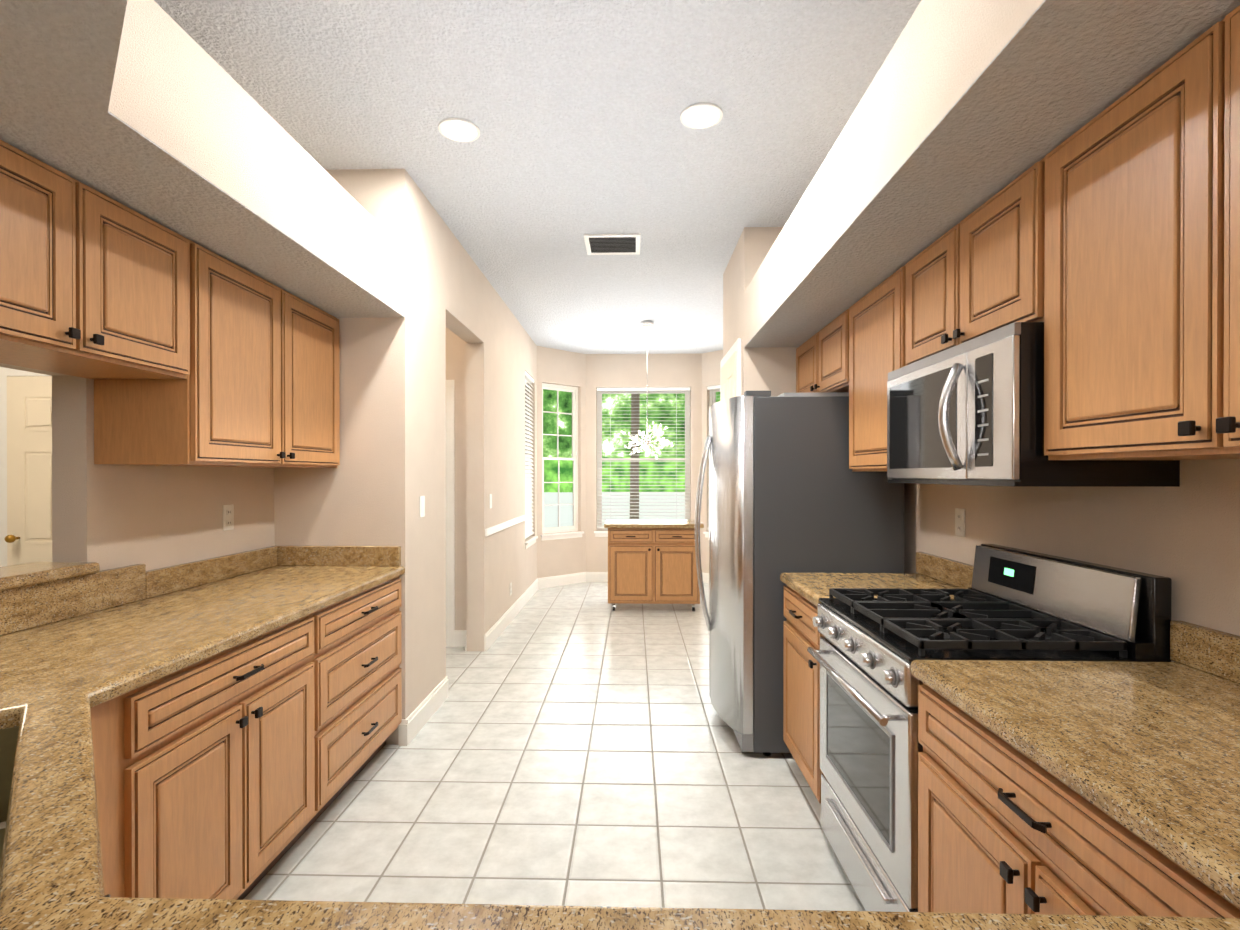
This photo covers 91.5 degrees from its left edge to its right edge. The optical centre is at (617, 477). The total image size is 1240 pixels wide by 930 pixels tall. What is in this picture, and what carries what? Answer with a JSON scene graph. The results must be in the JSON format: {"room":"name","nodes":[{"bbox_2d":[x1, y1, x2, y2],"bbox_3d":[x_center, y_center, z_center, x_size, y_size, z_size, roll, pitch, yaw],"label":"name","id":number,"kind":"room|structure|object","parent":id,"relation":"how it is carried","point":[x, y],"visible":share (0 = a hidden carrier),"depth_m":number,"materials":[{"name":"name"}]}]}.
{"room":"kitchen","nodes":[
{"label":"kitchen","id":0,"kind":"room"},
{"bbox_2d":[154,0,920,353],"bbox_3d":[-1.769,-1.627,2.688,7.100,0.100,11.000,0,0,1],"label":"ceiling","id":1,"kind":"structure","parent":0,"point":[572,110],"depth_m":2.63,"materials":[{"name":"white paint"}]},
{"bbox_2d":[438,118,479,141],"bbox_3d":[-0.718,-1.572,2.741,0.184,0.009,0.184,0,0,1],"label":"recessed light","id":2,"kind":"object","parent":1,"relation":"in","point":[458,129],"visible":1,"depth_m":2.73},
{"bbox_2d":[584,234,640,254],"bbox_3d":[-0.032,-1.575,4.094,0.370,0.012,0.340,0,0,1],"label":"ceiling vent","id":3,"kind":"object","parent":1,"relation":"in","point":[612,244],"visible":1,"depth_m":4.08,"materials":[{"name":"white metal"}]},
{"bbox_2d":[621,320,672,458],"bbox_3d":[0.298,-0.891,6.176,0.523,1.397,0.509,0,0,1],"label":"pendant chandelier","id":4,"kind":"object","parent":1,"relation":"hanging from","point":[647,323],"visible":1,"depth_m":6.18,"materials":[{"name":"silver metal"}]},
{"bbox_2d":[680,103,722,128],"bbox_3d":[0.365,-1.572,2.633,0.184,0.009,0.184,0,0,1],"label":"recessed light","id":5,"kind":"object","parent":1,"relation":"in","point":[701,115],"visible":1,"depth_m":2.62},
{"bbox_2d":[243,582,865,910],"bbox_3d":[-1.769,1.423,2.700,7.100,0.100,11.000,0,0,1],"label":"floor","id":6,"kind":"structure","parent":0,"point":[576,744],"depth_m":2.60,"materials":[{"name":"tile"}]},
{"bbox_2d":[0,546,1239,929],"bbox_3d":[-0.290,0.831,1.543,3.398,1.088,3.068,0,0,1],"label":"base cabinet","id":7,"kind":"object","parent":6,"relation":"on","point":[200,744],"visible":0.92,"depth_m":1.38,"materials":[{"name":"brown wood"}]},
{"bbox_2d":[604,520,703,610],"bbox_3d":[0.372,0.913,6.367,1.000,0.891,0.632,0,0,1],"label":"island cart","id":8,"kind":"object","parent":6,"relation":"on","point":[651,561],"visible":0.92,"depth_m":6.08,"materials":[{"name":"brown wood"}]},
{"bbox_2d":[695,391,903,755],"bbox_3d":[0.917,0.470,3.366,0.963,1.800,0.860,0,0,1],"label":"fridge","id":9,"kind":"object","parent":6,"relation":"on","point":[790,491],"visible":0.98,"depth_m":2.94,"materials":[{"name":"silver metal"}]},
{"bbox_2d":[807,544,1171,911],"bbox_3d":[1.048,0.813,1.906,0.706,1.125,0.759,0,0,1],"label":"range","id":10,"kind":"object","parent":6,"relation":"on","point":[1012,604],"visible":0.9,"depth_m":1.75,"materials":[{"name":"silver metal"}]},
{"bbox_2d":[0,0,1239,744],"bbox_3d":[-1.772,-0.102,2.597,6.900,2.950,10.806,0,0,1],"label":"wall","id":11,"kind":"structure","parent":0,"point":[158,114],"depth_m":2.15,"materials":[{"name":"paint"}]},
{"bbox_2d":[0,367,51,566],"bbox_3d":[-3.676,0.310,3.988,0.920,2.105,0.111,0,0,1],"label":"door","id":12,"kind":"structure","parent":11,"relation":"in","point":[25,466],"depth_m":4.02,"materials":[{"name":"white wood"}]},
{"bbox_2d":[0,140,95,363],"bbox_3d":[-1.635,-0.572,1.424,0.349,0.478,0.468,0,0,1],"label":"upper cabinet","id":13,"kind":"object","parent":11,"relation":"attached to","point":[48,216],"depth_m":1.55,"materials":[{"name":"brown wood"}]},
{"bbox_2d":[9,191,191,383],"bbox_3d":[-1.624,-0.573,1.839,0.349,0.478,0.444,0,0,1],"label":"upper cabinet","id":14,"kind":"object","parent":11,"relation":"attached to","point":[180,350],"depth_m":1.85,"materials":[{"name":"brown wood"}]},
{"bbox_2d":[94,239,339,467],"bbox_3d":[-1.605,-0.431,2.573,0.349,0.768,1.064,0,0,1],"label":"upper cabinet","id":15,"kind":"object","parent":11,"relation":"attached to","point":[263,391],"depth_m":2.29,"materials":[{"name":"brown wood"}]},
{"bbox_2d":[223,504,233,530],"bbox_3d":[-1.772,0.182,2.755,0.009,0.116,0.072,0,0,1],"label":"electrical outlet","id":16,"kind":"object","parent":11,"relation":"attached to","point":[228,517],"visible":1,"depth_m":2.75,"materials":[{"name":"white plastic"}]},
{"bbox_2d":[420,496,424,516],"bbox_3d":[-1.077,0.160,3.337,0.008,0.116,0.072,0,0,1],"label":"light switch","id":17,"kind":"object","parent":11,"relation":"attached to","point":[422,506],"visible":1,"depth_m":3.33,"materials":[{"name":"white plastic"}]},
{"bbox_2d":[489,494,491,507],"bbox_3d":[-1.036,0.194,4.937,0.008,0.116,0.072,0,0,1],"label":"light switch","id":18,"kind":"object","parent":11,"relation":"attached to","point":[490,500],"visible":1,"depth_m":4.92,"materials":[{"name":"white plastic"}]},
{"bbox_2d":[525,371,533,538],"bbox_3d":[-1.018,-0.246,6.850,0.046,1.824,0.639,0,0,1],"label":"blinds","id":19,"kind":"object","parent":11,"relation":"attached to","point":[528,500],"visible":0.6,"depth_m":6.89,"materials":[{"name":"white plastic"}]},
{"bbox_2d":[525,380,537,548],"bbox_3d":[-1.026,-0.194,6.851,0.140,1.934,0.710,0,0,1],"label":"bay window","id":20,"kind":"structure","parent":11,"relation":"in","point":[530,542],"depth_m":7.11,"materials":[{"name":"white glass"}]},
{"bbox_2d":[398,380,708,745],"bbox_3d":[-1.737,0.287,5.482,6.620,2.149,4.765,0,0,1],"label":"baseboard","id":21,"kind":"structure","parent":11,"relation":"attached to","point":[412,724],"depth_m":4.87,"materials":[{"name":"white wood"}]},
{"bbox_2d":[540,383,583,540],"bbox_3d":[-0.720,-0.197,7.603,0.660,1.934,0.140,0,0,-42],"label":"bay window","id":22,"kind":"structure","parent":11,"relation":"in","point":[559,458],"depth_m":7.65,"materials":[{"name":"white glass"}]},
{"bbox_2d":[594,391,689,536],"bbox_3d":[0.335,-0.198,7.846,1.280,1.934,0.140,0,0,1],"label":"bay window","id":23,"kind":"structure","parent":11,"relation":"in","point":[662,408],"depth_m":7.89,"materials":[{"name":"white glass"}]},
{"bbox_2d":[597,387,689,528],"bbox_3d":[0.335,-0.250,7.838,1.209,1.824,0.048,0,0,1],"label":"window blinds","id":24,"kind":"object","parent":23,"relation":"attached to","point":[676,389],"visible":0.9,"depth_m":7.83,"materials":[{"name":"white plastic"}]},
{"bbox_2d":[703,389,719,537],"bbox_3d":[1.377,-0.197,7.549,0.660,1.934,0.140,0,0,45],"label":"bay window","id":25,"kind":"structure","parent":11,"relation":"in","point":[713,397],"depth_m":7.75,"materials":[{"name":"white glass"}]},
{"bbox_2d":[707,385,719,528],"bbox_3d":[1.371,-0.249,7.543,0.589,1.824,0.048,0,0,45],"label":"window blinds","id":26,"kind":"object","parent":25,"relation":"attached to","point":[713,387],"visible":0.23,"depth_m":7.70,"materials":[{"name":"white plastic"}]},
{"bbox_2d":[720,338,740,400],"bbox_3d":[0.756,0.229,4.320,0.111,2.265,0.800,0,0,1],"label":"door frame","id":27,"kind":"structure","parent":11,"relation":"attached to","point":[730,374],"depth_m":4.14,"materials":[{"name":"white wood"}]},
{"bbox_2d":[796,337,811,392],"bbox_3d":[1.287,-0.635,3.565,0.349,0.368,0.487,0,0,1],"label":"upper cabinet","id":28,"kind":"object","parent":11,"relation":"attached to","point":[803,352],"depth_m":3.61,"materials":[{"name":"brown wood"}]},
{"bbox_2d":[812,312,843,391],"bbox_3d":[1.276,-0.633,3.142,0.349,0.368,0.533,0,0,1],"label":"upper cabinet","id":29,"kind":"object","parent":11,"relation":"attached to","point":[828,343],"depth_m":3.15,"materials":[{"name":"brown wood"}]},
{"bbox_2d":[844,269,899,471],"bbox_3d":[1.261,-0.421,2.579,0.349,0.788,0.591,0,0,1],"label":"upper cabinet","id":30,"kind":"object","parent":11,"relation":"attached to","point":[871,324],"depth_m":2.60,"materials":[{"name":"brown wood"}]},
{"bbox_2d":[900,238,939,367],"bbox_3d":[1.248,-0.605,2.079,0.349,0.416,0.403,0,0,1],"label":"upper cabinet","id":31,"kind":"object","parent":11,"relation":"attached to","point":[920,277],"depth_m":2.15,"materials":[{"name":"brown wood"}]},
{"bbox_2d":[955,508,964,536],"bbox_3d":[1.432,0.188,2.532,0.009,0.116,0.072,0,0,1],"label":"electrical outlet","id":32,"kind":"object","parent":11,"relation":"attached to","point":[959,522],"visible":1,"depth_m":2.52,"materials":[{"name":"white plastic"}]},
{"bbox_2d":[940,163,1035,351],"bbox_3d":[1.239,-0.604,1.739,0.349,0.416,0.450,0,0,1],"label":"upper cabinet","id":33,"kind":"object","parent":11,"relation":"attached to","point":[988,259],"depth_m":1.72,"materials":[{"name":"brown wood"}]},
{"bbox_2d":[887,322,1179,486],"bbox_3d":[1.177,-0.185,1.899,0.482,0.414,0.759,0,0,1],"label":"microwave","id":34,"kind":"object","parent":33,"relation":"attached to","point":[970,412],"visible":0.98,"depth_m":1.64,"materials":[{"name":"silver metal"}]},
{"bbox_2d":[1036,5,1239,459],"bbox_3d":[1.222,-0.425,1.049,0.349,0.768,0.974,0,0,1],"label":"upper cabinet","id":35,"kind":"object","parent":11,"relation":"attached to","point":[1104,246],"depth_m":1.20,"materials":[{"name":"brown wood"}]}
]}

